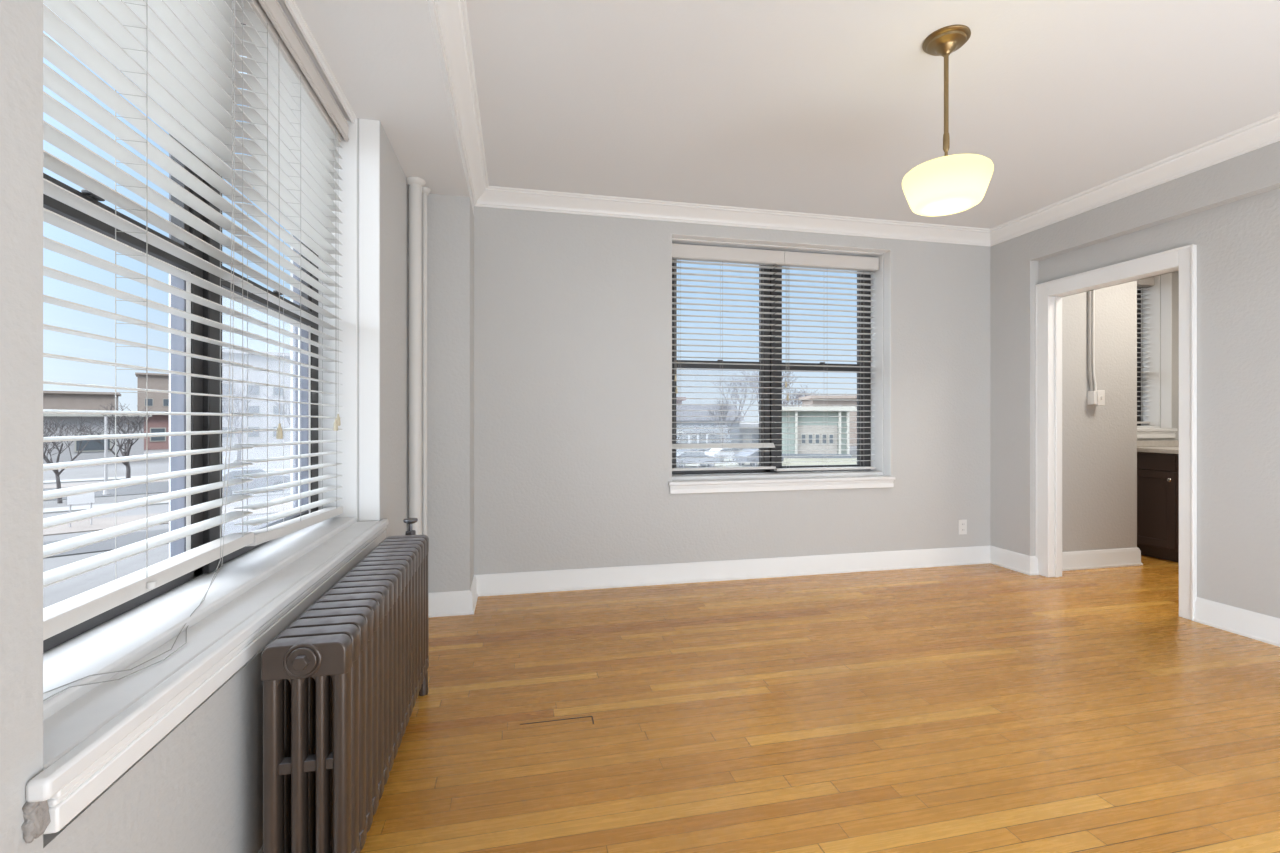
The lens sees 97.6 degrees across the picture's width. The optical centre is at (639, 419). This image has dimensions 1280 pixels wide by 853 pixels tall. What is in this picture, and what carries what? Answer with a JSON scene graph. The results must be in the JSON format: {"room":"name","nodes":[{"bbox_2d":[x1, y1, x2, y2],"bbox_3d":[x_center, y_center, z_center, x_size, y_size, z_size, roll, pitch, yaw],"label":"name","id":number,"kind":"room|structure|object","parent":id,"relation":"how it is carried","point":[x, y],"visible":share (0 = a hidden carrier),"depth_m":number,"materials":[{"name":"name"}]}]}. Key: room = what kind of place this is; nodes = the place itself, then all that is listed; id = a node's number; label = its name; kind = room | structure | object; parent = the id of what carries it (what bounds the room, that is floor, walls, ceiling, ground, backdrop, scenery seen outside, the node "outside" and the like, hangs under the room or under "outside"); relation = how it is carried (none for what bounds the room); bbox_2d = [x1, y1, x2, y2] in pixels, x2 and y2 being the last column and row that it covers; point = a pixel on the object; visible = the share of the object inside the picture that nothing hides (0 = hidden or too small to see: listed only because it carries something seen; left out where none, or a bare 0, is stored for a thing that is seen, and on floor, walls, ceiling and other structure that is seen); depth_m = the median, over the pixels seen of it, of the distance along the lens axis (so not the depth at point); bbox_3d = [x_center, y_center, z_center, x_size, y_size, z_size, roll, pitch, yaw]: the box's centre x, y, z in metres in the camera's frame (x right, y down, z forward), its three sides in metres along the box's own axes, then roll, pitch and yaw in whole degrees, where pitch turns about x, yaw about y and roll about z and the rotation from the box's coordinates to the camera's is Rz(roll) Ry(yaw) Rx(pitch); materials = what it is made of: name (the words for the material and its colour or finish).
{"room":"empty dining room","nodes":[
{"label":"empty dining room","id":0,"kind":"room"},
{"bbox_2d":[0,0,408,852],"bbox_3d":[-0.895,-0.084,0.480,0.356,2.467,6.920,0,0,-12],"label":"wall","id":1,"kind":"structure","parent":0,"point":[198,789],"depth_m":0.71,"materials":[{"name":"grey paint"}]},
{"bbox_2d":[21,800,50,842],"bbox_3d":[-0.757,0.497,0.702,0.014,0.056,0.032,0,0,-12],"label":"plaster","id":2,"kind":"object","parent":1,"relation":"attached to","point":[36,815],"visible":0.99,"depth_m":0.69,"materials":[{"name":"grey paint"}]},
{"bbox_2d":[26,0,388,833],"bbox_3d":[-1.121,-0.395,1.568,0.386,1.852,1.874,0,0,-12],"label":"window","id":3,"kind":"structure","parent":1,"relation":"in","point":[93,734],"depth_m":1.46,"materials":[{"name":"white paint"}]},
{"bbox_2d":[43,0,253,700],"bbox_3d":[-0.984,-0.397,1.152,0.155,1.685,0.930,0,0,-12],"label":"slat blind","id":4,"kind":"object","parent":3,"relation":"attached to","point":[184,55],"visible":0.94,"depth_m":1.18,"materials":[{"name":"grey plastic"}]},
{"bbox_2d":[234,0,342,545],"bbox_3d":[-1.211,-0.417,2.010,0.077,1.646,0.827,0,0,-12],"label":"slat blind","id":5,"kind":"object","parent":3,"relation":"attached to","point":[292,163],"visible":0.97,"depth_m":1.88,"materials":[{"name":"grey plastic"}]},
{"bbox_2d":[258,0,348,141],"bbox_3d":[-1.100,-1.243,1.560,0.053,0.078,1.774,0,0,-12],"label":"blind valance","id":6,"kind":"object","parent":3,"relation":"attached to","point":[274,11],"visible":0.98,"depth_m":1.93,"materials":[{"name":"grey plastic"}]},
{"bbox_2d":[278,0,354,123],"bbox_3d":[-1.070,-1.302,1.569,0.037,0.031,1.794,0,0,-12],"label":"trim","id":7,"kind":"structure","parent":1,"relation":"attached to","point":[287,6],"depth_m":2.00,"materials":[{"name":"white paint"}]},
{"bbox_2d":[427,194,473,592],"bbox_3d":[-1.234,-0.084,3.609,0.316,2.467,0.661,0,0,-12],"label":"wall","id":8,"kind":"structure","parent":0,"point":[450,219],"depth_m":3.30,"materials":[{"name":"grey paint"}]},
{"bbox_2d":[240,0,1279,228],"bbox_3d":[2.302,-1.528,1.178,6.900,0.423,6.920,0,0,-12],"label":"ceiling","id":9,"kind":"structure","parent":0,"point":[825,107],"depth_m":2.49,"materials":[{"name":"white paint"}]},
{"bbox_2d":[902,24,993,215],"bbox_3d":[1.201,-1.153,2.197,0.316,0.673,0.316,0,0,-12],"label":"pendant lamp","id":10,"kind":"object","parent":9,"relation":"hanging from","point":[951,184],"visible":1,"depth_m":2.13,"materials":[{"name":"white glass"}]},
{"bbox_2d":[360,555,1279,852],"bbox_3d":[2.302,1.210,1.178,6.900,0.121,6.920,0,0,-12],"label":"floor","id":11,"kind":"structure","parent":0,"point":[975,708],"depth_m":2.12,"materials":[{"name":"brown wood"}]},
{"bbox_2d":[261,518,428,852],"bbox_3d":[-0.862,0.791,1.828,0.173,0.718,1.299,0,0,-12],"label":"radiator","id":12,"kind":"object","parent":11,"relation":"on","point":[342,684],"visible":1,"depth_m":1.29,"materials":[{"name":"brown metal"}]},
{"bbox_2d":[406,177,425,534],"bbox_3d":[-1.241,-0.083,3.091,0.108,2.466,0.108,0,0,-12],"label":"riser pipe","id":13,"kind":"object","parent":11,"relation":"on","point":[415,184],"visible":0.89,"depth_m":3.06,"materials":[{"name":"white metal"}]},
{"bbox_2d":[422,187,430,534],"bbox_3d":[-1.235,-0.083,3.205,0.072,2.466,0.072,0,0,-12],"label":"riser pipe","id":14,"kind":"object","parent":11,"relation":"on","point":[425,191],"visible":0.66,"depth_m":3.19,"materials":[{"name":"white metal"}]},
{"bbox_2d":[1137,452,1178,562],"bbox_3d":[4.557,0.713,4.495,0.675,0.875,0.740,0,0,-12],"label":"base cabinet","id":15,"kind":"object","parent":11,"relation":"on","point":[1157,473],"visible":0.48,"depth_m":4.57,"materials":[{"name":"brown wood"}]},
{"bbox_2d":[1137,440,1178,453],"bbox_3d":[4.558,0.230,4.496,0.673,0.090,0.741,0,0,-12],"label":"countertop","id":16,"kind":"structure","parent":15,"relation":"on","point":[1163,446],"depth_m":4.79,"materials":[{"name":"stone"}]},
{"bbox_2d":[474,206,1178,574],"bbox_3d":[1.927,-0.170,4.471,6.228,2.640,0.325,0,0,-12],"label":"wall","id":17,"kind":"structure","parent":0,"point":[573,312],"depth_m":3.88,"materials":[{"name":"grey paint"}]},
{"bbox_2d":[428,545,1038,617],"bbox_3d":[0.791,1.082,3.861,4.380,0.136,0.382,0,0,-12],"label":"baseboard","id":18,"kind":"structure","parent":17,"relation":"attached to","point":[451,603],"depth_m":3.98,"materials":[{"name":"white paint"}]},
{"bbox_2d":[668,234,895,493],"bbox_3d":[1.037,-0.396,4.280,1.796,1.836,0.390,0,0,-12],"label":"window","id":19,"kind":"structure","parent":17,"relation":"in","point":[750,480],"depth_m":4.35,"materials":[{"name":"white paint"}]},
{"bbox_2d":[672,257,775,470],"bbox_3d":[0.615,-0.425,4.204,0.858,1.610,0.073,0,0,-12],"label":"slat blind","id":20,"kind":"object","parent":19,"relation":"attached to","point":[722,445],"visible":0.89,"depth_m":4.21,"materials":[{"name":"grey plastic"}]},
{"bbox_2d":[672,243,878,270],"bbox_3d":[1.041,-1.229,4.269,1.730,0.098,0.053,0,0,-12],"label":"blind valance","id":21,"kind":"object","parent":19,"relation":"attached to","point":[678,250],"visible":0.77,"depth_m":4.24,"materials":[{"name":"grey plastic"}]},
{"bbox_2d":[774,264,875,470],"bbox_3d":[1.459,-0.416,4.389,0.846,1.628,0.073,0,0,-12],"label":"slat blind","id":22,"kind":"object","parent":19,"relation":"attached to","point":[784,266],"visible":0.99,"depth_m":4.38,"materials":[{"name":"grey plastic"}]},
{"bbox_2d":[959,519,966,534],"bbox_3d":[2.559,0.855,4.439,0.074,0.117,0.008,0,0,-12],"label":"wall outlet","id":23,"kind":"object","parent":17,"relation":"attached to","point":[962,523],"visible":1,"depth_m":4.44,"materials":[{"name":"white plastic"}]},
{"bbox_2d":[1137,273,1176,437],"bbox_3d":[4.258,-0.575,4.985,0.797,1.478,0.385,0,0,-12],"label":"window","id":24,"kind":"structure","parent":17,"relation":"in","point":[1151,370],"depth_m":5.00,"materials":[{"name":"white paint"}]},
{"bbox_2d":[1137,285,1149,423],"bbox_3d":[4.254,-0.600,5.007,0.704,1.280,0.056,0,0,-12],"label":"slat blind","id":25,"kind":"object","parent":24,"relation":"attached to","point":[1138,286],"visible":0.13,"depth_m":5.04,"materials":[{"name":"grey plastic"}]},
{"bbox_2d":[1137,277,1154,286],"bbox_3d":[4.263,-1.248,4.972,0.718,0.095,0.053,0,0,-12],"label":"blind valance","id":26,"kind":"object","parent":24,"relation":"attached to","point":[1149,281],"visible":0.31,"depth_m":5.01,"materials":[{"name":"grey plastic"}]},
{"bbox_2d":[1137,440,1178,446],"bbox_3d":[4.481,0.211,4.847,0.673,0.053,0.022,0,0,-12],"label":"backsplash","id":27,"kind":"structure","parent":17,"relation":"attached to","point":[1163,443],"depth_m":4.84,"materials":[{"name":"stone"}]},
{"bbox_2d":[1062,280,1136,551],"bbox_3d":[3.450,-0.170,4.480,0.913,2.640,0.307,0,0,-12],"label":"wall","id":28,"kind":"structure","parent":0,"point":[1099,442],"depth_m":4.35,"materials":[{"name":"grey paint"}]},
{"bbox_2d":[1088,291,1092,390],"bbox_3d":[3.467,-0.850,4.313,0.032,1.281,0.023,0,0,33],"label":"conduit","id":29,"kind":"object","parent":28,"relation":"attached to","point":[1089,292],"visible":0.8,"depth_m":4.31,"materials":[{"name":"grey"}]},
{"bbox_2d":[1092,290,1096,390],"bbox_3d":[3.511,-0.850,4.325,0.031,1.280,0.018,0,0,10],"label":"conduit","id":30,"kind":"object","parent":28,"relation":"attached to","point":[1093,291],"visible":0.75,"depth_m":4.32,"materials":[{"name":"white plastic"}]},
{"bbox_2d":[1087,390,1104,404],"bbox_3d":[3.507,-0.164,4.300,0.094,0.116,0.070,0,0,-12],"label":"switch box","id":31,"kind":"object","parent":28,"relation":"attached to","point":[1097,397],"visible":1,"depth_m":4.28,"materials":[{"name":"white plastic"}]},
{"bbox_2d":[1062,547,1142,570],"bbox_3d":[3.466,1.082,4.470,0.939,0.136,0.333,0,0,-12],"label":"baseboard","id":32,"kind":"structure","parent":28,"relation":"attached to","point":[1122,557],"depth_m":4.33,"materials":[{"name":"white paint"}]},
{"bbox_2d":[990,141,1279,618],"bbox_3d":[3.575,-0.170,1.392,0.160,2.640,6.395,0,0,-12],"label":"wall","id":33,"kind":"structure","parent":0,"point":[1229,209],"depth_m":3.12,"materials":[{"name":"grey paint"}]},
{"bbox_2d":[432,0,1279,246],"bbox_3d":[1.549,-1.439,0.950,3.988,0.104,6.395,0,0,-12],"label":"crown molding","id":34,"kind":"structure","parent":33,"relation":"attached to","point":[451,16],"depth_m":3.68,"materials":[{"name":"white paint"}]},
{"bbox_2d":[1035,244,1196,620],"bbox_3d":[3.110,0.075,3.683,0.136,2.149,1.009,0,0,-12],"label":"door frame","id":35,"kind":"structure","parent":33,"relation":"in","point":[1048,295],"depth_m":3.76,"materials":[{"name":"white paint"}]},
{"bbox_2d":[1194,597,1279,646],"bbox_3d":[3.703,1.082,0.728,0.026,0.136,5.043,0,0,-12],"label":"baseboard","id":36,"kind":"structure","parent":33,"relation":"attached to","point":[1250,624],"depth_m":3.00,"materials":[{"name":"white paint"}]},
{"label":"outside","id":37,"kind":"structure","parent":0,"visible":0},
{"bbox_2d":[43,445,856,607],"bbox_3d":[-36.252,4.300,166.090,520.000,0.500,460.000,0,0,-12],"label":"ground","id":38,"kind":"structure","parent":37,"point":[60,591],"depth_m":25.12,"materials":[{"name":"white snow"}]},
{"bbox_2d":[43,416,107,502],"bbox_3d":[-28.471,1.897,26.966,3.534,4.327,3.448,0,0,13],"label":"bare tree","id":39,"kind":"object","parent":38,"relation":"on","point":[57,473],"visible":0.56,"depth_m":27.10,"materials":[{"name":"grey plant"}]},
{"bbox_2d":[43,391,120,410],"bbox_3d":[-129.802,-1.000,124.380,24.853,10.100,21.827,0,0,-12],"label":"brick building","id":40,"kind":"structure","parent":38,"relation":"on","point":[56,400],"depth_m":122.64,"materials":[{"name":"grey"}]},
{"bbox_2d":[43,411,151,463],"bbox_3d":[-55.165,1.650,53.222,11.400,4.800,12.000,0,0,42],"label":"warehouse","id":41,"kind":"structure","parent":38,"relation":"on","point":[93,449],"depth_m":51.11,"materials":[{"name":"grey concrete"}]},
{"bbox_2d":[135,372,168,410],"bbox_3d":[-145.820,-4.700,169.380,15.200,17.500,16.554,0,0,-12],"label":"brick building","id":42,"kind":"structure","parent":38,"relation":"on","point":[157,401],"depth_m":164.35,"materials":[{"name":"grey brick"}]},
{"bbox_2d":[144,411,168,449],"bbox_3d":[-68.256,1.500,77.102,15.666,5.100,15.138,0,0,-12],"label":"brick building","id":43,"kind":"structure","parent":38,"relation":"on","point":[157,423],"depth_m":74.80,"materials":[{"name":"red"}]},
{"bbox_2d":[222,378,258,461],"bbox_3d":[-32.877,0.260,45.432,5.544,7.639,5.138,0,0,-12],"label":"bare tree","id":44,"kind":"object","parent":38,"relation":"on","point":[238,435],"visible":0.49,"depth_m":45.71,"materials":[{"name":"grey plant"}]},
{"bbox_2d":[222,467,289,497],"bbox_3d":[-21.278,3.325,29.990,1.750,1.450,4.313,0,0,26],"label":"car","id":45,"kind":"object","parent":38,"relation":"on","point":[260,482],"visible":0.3,"depth_m":29.63,"materials":[{"name":"grey metal"}]},
{"bbox_2d":[222,349,289,444],"bbox_3d":[-64.364,-3.450,96.565,23.838,15.000,20.765,0,0,-12],"label":"apartment building","id":46,"kind":"structure","parent":38,"relation":"on","point":[255,421],"depth_m":90.94,"materials":[{"name":"grey concrete"}]},
{"bbox_2d":[262,384,289,424],"bbox_3d":[-24.043,0.668,39.526,4.211,6.806,4.917,0,0,18],"label":"bare tree","id":47,"kind":"object","parent":38,"relation":"on","point":[285,399],"visible":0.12,"depth_m":38.84,"materials":[{"name":"grey plant"}]},
{"bbox_2d":[676,397,685,403],"bbox_3d":[4.079,0.300,90.782,6.112,7.500,7.902,0,0,-12],"label":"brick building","id":48,"kind":"structure","parent":38,"relation":"on","point":[678,401],"depth_m":88.17,"materials":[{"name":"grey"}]},
{"bbox_2d":[676,405,744,452],"bbox_3d":[6.502,1.088,67.733,10.200,5.924,11.500,0,0,-5],"label":"house","id":49,"kind":"structure","parent":38,"relation":"on","point":[703,436],"depth_m":64.13,"materials":[{"name":"grey"}]},
{"bbox_2d":[708,399,741,442],"bbox_3d":[8.740,0.845,58.230,4.345,6.441,5.006,0,0,-12],"label":"bare tree","id":50,"kind":"object","parent":38,"relation":"on","point":[727,406],"visible":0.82,"depth_m":58.12,"materials":[{"name":"grey plant"}]},
{"bbox_2d":[712,377,758,421],"bbox_3d":[19.316,-2.615,112.435,11.455,13.394,8.529,0,0,-12],"label":"bare tree","id":51,"kind":"object","parent":38,"relation":"on","point":[742,378],"visible":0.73,"depth_m":111.83,"materials":[{"name":"grey plant"}]},
{"bbox_2d":[739,423,758,450],"bbox_3d":[13.672,2.300,75.293,5.600,3.500,8.400,0,0,-4],"label":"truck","id":52,"kind":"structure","parent":38,"relation":"on","point":[743,427],"depth_m":71.94,"materials":[{"name":"grey"}]},
{"bbox_2d":[742,369,796,409],"bbox_3d":[22.625,-3.239,99.972,10.660,14.620,10.089,0,0,-12],"label":"bare tree","id":53,"kind":"object","parent":38,"relation":"on","point":[752,379],"visible":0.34,"depth_m":98.38,"materials":[{"name":"grey plant"}]},
{"bbox_2d":[782,378,809,404],"bbox_3d":[35.371,-2.704,125.820,7.707,13.583,8.702,0,0,-12],"label":"bare tree","id":54,"kind":"object","parent":38,"relation":"on","point":[790,395],"visible":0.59,"depth_m":125.89,"materials":[{"name":"grey plant"}]},
{"bbox_2d":[794,384,826,395],"bbox_3d":[42.140,-2.473,133.832,10.040,13.066,9.908,0,0,-12],"label":"bare tree","id":55,"kind":"object","parent":38,"relation":"on","point":[804,384],"visible":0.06,"depth_m":134.88,"materials":[{"name":"grey plant"}]},
{"bbox_2d":[782,406,855,457],"bbox_3d":[18.747,1.350,63.736,8.600,5.400,9.500,0,0,5],"label":"garage","id":56,"kind":"structure","parent":38,"relation":"on","point":[842,410],"depth_m":59.70,"materials":[{"name":"grey"}]},
{"bbox_2d":[799,395,856,445],"bbox_3d":[33.494,0.200,89.786,16.153,7.700,13.117,0,0,-12],"label":"house","id":57,"kind":"structure","parent":38,"relation":"on","point":[853,431],"depth_m":86.04,"materials":[{"name":"beige brick"}]},
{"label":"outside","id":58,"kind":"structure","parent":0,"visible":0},
{"bbox_2d":[43,518,281,558],"bbox_3d":[-23.240,4.040,12.686,60.900,0.060,3.000,0,0,-44],"label":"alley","id":59,"kind":"structure","parent":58,"point":[130,538],"depth_m":18.67,"materials":[{"name":"white snow"}]},
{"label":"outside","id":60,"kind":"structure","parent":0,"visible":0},
{"bbox_2d":[43,474,289,500],"bbox_3d":[-37.462,4.050,25.088,67.314,0.060,7.200,0,0,-44],"label":"asphalt","id":61,"kind":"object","parent":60,"point":[153,487],"depth_m":31.57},
{"bbox_2d":[103,416,108,494],"bbox_3d":[-28.607,1.950,30.000,0.280,4.200,0.280,0,0,-12],"label":"utility pole","id":62,"kind":"object","parent":61,"relation":"on","point":[105,492],"visible":0.92,"depth_m":29.96,"materials":[{"name":"grey concrete"}]},
{"bbox_2d":[82,403,151,478],"bbox_3d":[-31.425,1.488,33.582,3.234,5.136,4.702,0,0,-40],"label":"bare tree","id":63,"kind":"object","parent":61,"relation":"on","point":[127,449],"visible":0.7,"depth_m":33.90,"materials":[{"name":"grey plant"}]},
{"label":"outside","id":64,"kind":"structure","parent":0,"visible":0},
{"bbox_2d":[43,490,289,513],"bbox_3d":[-31.573,4.020,19.209,66.462,0.060,1.600,0,0,-44],"label":"kerb","id":65,"kind":"object","parent":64,"point":[82,507],"depth_m":25.89,"materials":[{"name":"grey concrete"}]},
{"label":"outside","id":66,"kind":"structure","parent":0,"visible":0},
{"bbox_2d":[676,458,856,467],"bbox_3d":[18.310,4.050,52.103,30.594,0.060,11.000,0,0,-1],"label":"lawn","id":67,"kind":"structure","parent":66,"point":[790,461],"depth_m":51.99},
{"bbox_2d":[676,450,718,467],"bbox_3d":[4.383,3.325,47.011,4.243,1.450,1.750,0,0,-18],"label":"car","id":68,"kind":"object","parent":67,"relation":"on","point":[681,455],"visible":0.54,"depth_m":46.18,"materials":[{"name":"grey metal"}]},
{"bbox_2d":[704,448,740,462],"bbox_3d":[8.346,3.325,53.013,4.243,1.450,1.750,0,0,-24],"label":"car","id":69,"kind":"object","parent":67,"relation":"on","point":[717,454],"visible":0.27,"depth_m":51.98,"materials":[{"name":"grey metal"}]},
{"bbox_2d":[734,449,783,465],"bbox_3d":[10.429,3.325,49.015,4.243,1.450,1.750,0,0,-30],"label":"car","id":70,"kind":"object","parent":67,"relation":"on","point":[746,455],"visible":0.43,"depth_m":47.82,"materials":[{"name":"grey metal"}]},
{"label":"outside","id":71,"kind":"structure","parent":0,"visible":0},
{"bbox_2d":[43,502,289,535],"bbox_3d":[-26.949,4.040,15.612,63.286,0.060,3.200,0,0,-44],"label":"street","id":72,"kind":"structure","parent":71,"point":[98,524],"depth_m":21.95,"materials":[{"name":"white snow"}]},
{"bbox_2d":[67,492,93,526],"bbox_3d":[-20.982,3.390,21.019,0.095,1.320,0.720,0,0,43],"label":"street sign","id":73,"kind":"object","parent":72,"relation":"on","point":[84,498],"visible":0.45,"depth_m":21.00,"materials":[{"name":"grey metal"}]},
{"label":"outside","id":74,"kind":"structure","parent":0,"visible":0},
{"bbox_2d":[43,468,289,483],"bbox_3d":[-42.863,4.020,31.074,67.314,0.060,1.800,0,0,-44],"label":"sidewalk","id":75,"kind":"structure","parent":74,"point":[269,470],"depth_m":37.06,"materials":[{"name":"white snow"}]},
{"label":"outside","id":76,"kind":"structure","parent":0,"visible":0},
{"bbox_2d":[43,473,289,488],"bbox_3d":[-40.269,4.040,28.570,67.315,0.060,2.600,0,0,-44],"label":"verge","id":77,"kind":"structure","parent":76,"point":[166,480],"depth_m":34.39,"materials":[{"name":"white snow"}]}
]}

